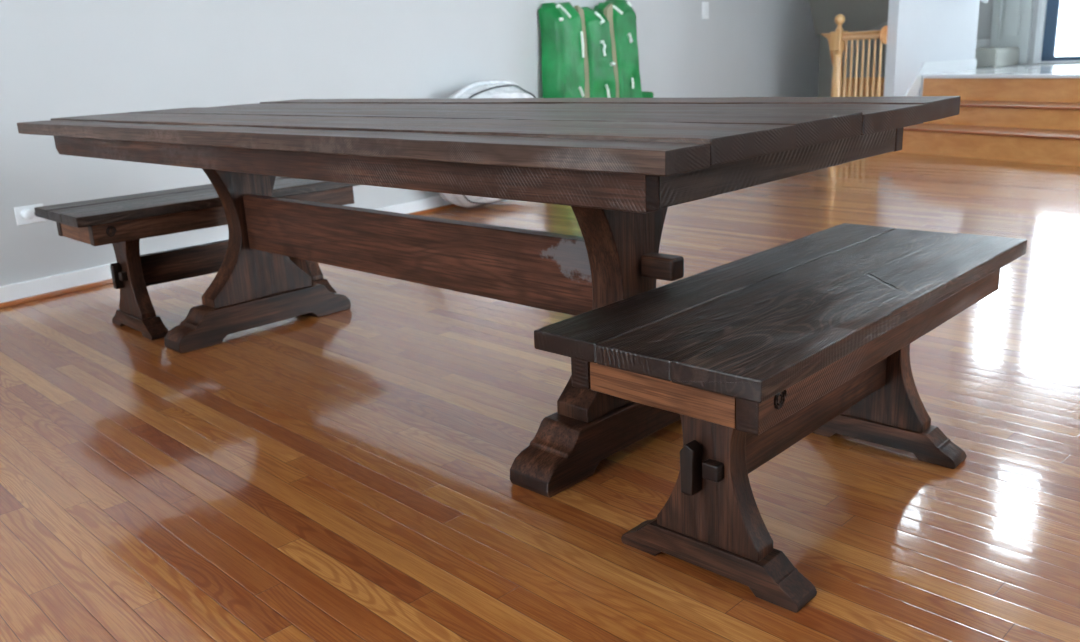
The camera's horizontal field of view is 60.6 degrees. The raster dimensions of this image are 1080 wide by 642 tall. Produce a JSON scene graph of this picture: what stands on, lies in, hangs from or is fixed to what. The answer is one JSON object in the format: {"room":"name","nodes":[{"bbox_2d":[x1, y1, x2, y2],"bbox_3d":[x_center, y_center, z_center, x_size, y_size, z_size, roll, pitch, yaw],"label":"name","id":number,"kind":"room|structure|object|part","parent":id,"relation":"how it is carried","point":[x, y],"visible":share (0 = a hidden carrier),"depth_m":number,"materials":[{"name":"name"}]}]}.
{"room":"dining room","nodes":[
{"label":"dining room","id":0,"kind":"room"},
{"bbox_2d":[0,0,819,285],"bbox_3d":[-0.634,-2.671,5.351,0.140,6.800,14.436,10,20,37],"label":"wall","id":1,"kind":"structure","parent":0,"point":[59,58],"depth_m":4.57,"materials":[{"name":"grey paint"}]},
{"bbox_2d":[14,203,45,224],"bbox_3d":[-2.087,-0.437,3.797,0.036,0.074,0.116,10,20,37],"label":"wall outlet","id":2,"kind":"object","parent":1,"relation":"attached to","point":[23,214],"visible":0.94,"depth_m":3.78,"materials":[{"name":"white plastic"}]},
{"bbox_2d":[0,196,450,302],"bbox_3d":[-1.336,-0.442,4.810,0.024,0.083,11.369,10,20,37],"label":"baseboard","id":3,"kind":"structure","parent":1,"relation":"attached to","point":[38,286],"depth_m":3.97,"materials":[{"name":"white paint"}]},
{"bbox_2d":[0,204,456,307],"bbox_3d":[-1.325,-0.409,4.810,0.030,0.019,11.370,10,20,37],"label":"trim","id":4,"kind":"structure","parent":1,"relation":"attached to","point":[108,281],"depth_m":3.95,"materials":[{"name":"brown wood"}]},
{"bbox_2d":[702,2,708,18],"bbox_3d":[1.420,-2.663,7.929,0.013,0.140,0.116,10,20,37],"label":"light switch","id":5,"kind":"object","parent":1,"relation":"attached to","point":[705,5],"visible":1,"depth_m":7.92,"materials":[{"name":"white plastic"}]},
{"bbox_2d":[0,152,1079,641],"bbox_3d":[1.341,-0.235,3.946,7.100,0.080,13.950,13,22,43],"label":"floor","id":6,"kind":"structure","parent":0,"point":[342,476],"depth_m":2.04,"materials":[{"name":"brown wood"}]},
{"bbox_2d":[34,176,357,339],"bbox_3d":[-1.209,-0.266,3.497,1.103,0.459,0.420,-17,22,-42],"label":"bench","id":7,"kind":"object","parent":6,"relation":"on","point":[121,222],"visible":0.67,"depth_m":3.25,"materials":[{"name":"brown wood"}]},
{"bbox_3d":[-1.327,-0.445,3.562,1.000,0.075,0.039,-17,22,-42],"label":"apron rail","id":8,"kind":"part","parent":7,"relation":"part of","materials":[{"name":"brown wood"}]},
{"bbox_3d":[-1.106,-0.393,3.343,1.000,0.076,0.039,-17,22,-42],"label":"apron rail","id":9,"kind":"part","parent":7,"relation":"part of","materials":[{"name":"brown wood"}]},
{"bbox_2d":[439,80,535,207],"bbox_3d":[-0.323,-1.093,5.667,0.300,0.738,0.928,10,20,37],"label":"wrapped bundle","id":10,"kind":"object","parent":6,"relation":"on","point":[488,88],"visible":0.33,"depth_m":5.50,"materials":[{"name":"white fabric"}]},
{"bbox_2d":[17,96,960,497],"bbox_3d":[-0.360,-0.178,2.499,2.478,0.765,1.035,12,22,42],"label":"dining table","id":11,"kind":"object","parent":6,"relation":"on","point":[619,164],"visible":0.98,"depth_m":2.02,"materials":[{"name":"brown wood"}]},
{"bbox_3d":[-0.665,-0.374,2.112,2.287,0.069,0.034,12,22,42],"label":"apron rail","id":12,"kind":"part","parent":11,"relation":"part of","materials":[{"name":"brown wood"}]},
{"bbox_3d":[-0.073,-0.573,2.705,2.287,0.069,0.034,12,22,42],"label":"apron rail","id":13,"kind":"part","parent":11,"relation":"part of","materials":[{"name":"brown wood"}]},
{"bbox_2d":[539,0,653,97],"bbox_3d":[0.488,-1.694,6.728,0.205,1.260,1.332,10,20,37],"label":"wrapped bundle","id":14,"kind":"object","parent":6,"relation":"on","point":[587,52],"visible":0.52,"depth_m":6.43,"materials":[{"name":"green plastic"}]},
{"bbox_2d":[534,223,1026,612],"bbox_3d":[0.528,0.138,1.807,0.420,0.459,1.103,12,22,42],"label":"bench","id":15,"kind":"object","parent":6,"relation":"on","point":[757,354],"visible":1,"depth_m":1.57,"materials":[{"name":"brown wood"}]},
{"bbox_3d":[0.406,-0.040,1.868,0.039,0.075,1.000,12,22,42],"label":"apron rail","id":16,"kind":"part","parent":15,"relation":"part of","materials":[{"name":"brown wood"}]},
{"bbox_3d":[0.635,0.010,1.658,0.039,0.076,1.000,12,22,42],"label":"apron rail","id":17,"kind":"part","parent":15,"relation":"part of","materials":[{"name":"brown wood"}]},
{"bbox_2d":[896,74,1079,166],"bbox_3d":[4.346,-1.194,5.616,0.848,0.568,5.638,-11,18,-27],"label":"entry steps","id":18,"kind":"structure","parent":6,"relation":"on","point":[1029,118],"depth_m":7.03,"materials":[{"name":"brown wood"}]},
{"bbox_3d":[2.843,-1.591,8.386,0.600,0.092,0.229,13,22,43],"label":"trim","id":19,"kind":"structure","parent":6,"relation":"attached to","visible":0},
{"bbox_2d":[821,14,887,96],"bbox_3d":[2.783,-2.169,8.270,0.150,1.112,0.706,-12,19,-30],"label":"balustrade","id":20,"kind":"object","parent":19,"relation":"on","point":[838,40],"visible":0.63,"depth_m":8.22,"materials":[{"name":"brown wood"}]},
{"bbox_3d":[2.635,-2.577,8.367,0.056,0.055,0.218,-12,19,-30],"label":"handrail","id":21,"kind":"part","parent":20,"relation":"part of","materials":[{"name":"brown wood"}]},
{"bbox_3d":[2.679,-2.467,8.434,0.040,0.284,0.133,-12,19,-30],"label":"handrail","id":22,"kind":"part","parent":20,"relation":"part of","materials":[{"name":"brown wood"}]},
{"bbox_3d":[2.700,-2.201,8.397,0.112,1.112,0.112,-12,19,-30],"label":"newel post","id":23,"kind":"part","parent":20,"relation":"part of","materials":[{"name":"brown wood"}]},
{"bbox_3d":[2.828,-2.495,8.076,0.066,0.071,0.458,-12,19,-30],"label":"handrail","id":24,"kind":"part","parent":20,"relation":"part of","materials":[{"name":"brown wood"}]},
{"bbox_2d":[809,0,888,34],"bbox_3d":[3.084,-3.609,8.811,1.820,1.650,1.050,13,22,43],"label":"wall","id":25,"kind":"structure","parent":0,"point":[860,15],"depth_m":9.44,"materials":[{"name":"paint"}]},
{"bbox_2d":[818,21,887,96],"bbox_3d":[3.442,-2.829,9.391,0.059,4.500,1.959,-13,19,-31],"label":"wall","id":26,"kind":"structure","parent":0,"point":[825,63],"depth_m":9.68,"materials":[{"name":"paint"}]},
{"bbox_2d":[919,82,922,95],"bbox_3d":[3.403,-1.873,8.248,0.100,0.500,0.170,13,22,43],"label":"wall","id":27,"kind":"structure","parent":0,"point":[921,88],"depth_m":8.13,"materials":[{"name":"paint"}]},
{"bbox_2d":[884,0,979,96],"bbox_3d":[3.490,-2.491,8.210,1.251,4.500,0.103,-14,19,-34],"label":"wall partition","id":28,"kind":"structure","parent":0,"point":[919,32],"depth_m":8.03,"materials":[{"name":"paint"}]},
{"bbox_2d":[846,77,884,96],"bbox_3d":[3.349,-1.394,9.072,0.059,1.930,0.934,-13,19,-31],"label":"trim","id":29,"kind":"structure","parent":28,"relation":"attached to","point":[853,78],"depth_m":8.99,"materials":[{"name":"brown wood"}]},
{"bbox_2d":[904,63,924,96],"bbox_3d":[3.218,-1.951,8.066,0.388,0.567,0.018,-14,19,-34],"label":"trim","id":30,"kind":"structure","parent":28,"relation":"attached to","point":[916,83],"depth_m":8.08,"materials":[{"name":"white paint"}]},
{"bbox_2d":[922,59,976,74],"bbox_3d":[3.697,-2.295,8.342,0.855,0.102,0.018,-14,19,-34],"label":"baseboard","id":31,"kind":"structure","parent":28,"relation":"attached to","point":[967,64],"depth_m":8.33,"materials":[{"name":"white paint"}]},
{"bbox_2d":[922,63,1079,81],"bbox_3d":[5.033,-1.894,7.018,6.300,0.060,3.871,13,22,43],"label":"floor","id":32,"kind":"structure","parent":0,"point":[1062,68],"depth_m":8.13,"materials":[{"name":"tile"}]},
{"bbox_2d":[975,47,1019,67],"bbox_3d":[4.432,-2.681,9.415,0.635,0.180,0.660,13,22,43],"label":"carpeted step","id":33,"kind":"structure","parent":32,"relation":"on","point":[990,57],"depth_m":9.08,"materials":[{"name":"grey carpet"}]},
{"bbox_2d":[977,0,1079,64],"bbox_3d":[5.994,-3.787,8.139,7.350,6.800,0.160,13,22,43],"label":"wall","id":34,"kind":"structure","parent":0,"point":[985,9],"depth_m":9.59,"materials":[{"name":"beige paint"}]},
{"bbox_2d":[976,39,989,47],"bbox_3d":[4.384,-2.878,9.955,0.870,0.264,0.020,13,22,43],"label":"baseboard","id":35,"kind":"structure","parent":34,"relation":"attached to","point":[982,43],"depth_m":9.67,"materials":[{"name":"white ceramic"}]},
{"bbox_2d":[990,0,1033,63],"bbox_3d":[4.809,-3.122,9.414,0.375,0.975,0.055,13,22,43],"label":"curtain","id":36,"kind":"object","parent":34,"relation":"attached to","point":[1011,26],"depth_m":9.41,"materials":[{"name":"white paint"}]},
{"bbox_2d":[1033,0,1079,63],"bbox_3d":[5.310,-3.663,8.739,0.985,2.347,0.090,13,22,43],"label":"trim","id":37,"kind":"structure","parent":34,"relation":"attached to","point":[1042,6],"depth_m":9.27,"materials":[{"name":"white paint"}]},
{"bbox_2d":[1041,0,1079,60],"bbox_3d":[5.322,-3.636,8.765,0.855,2.255,0.130,13,22,43],"label":"door","id":38,"kind":"structure","parent":34,"relation":"in","point":[1053,6],"depth_m":9.24,"materials":[{"name":"blue wood"}]}
]}

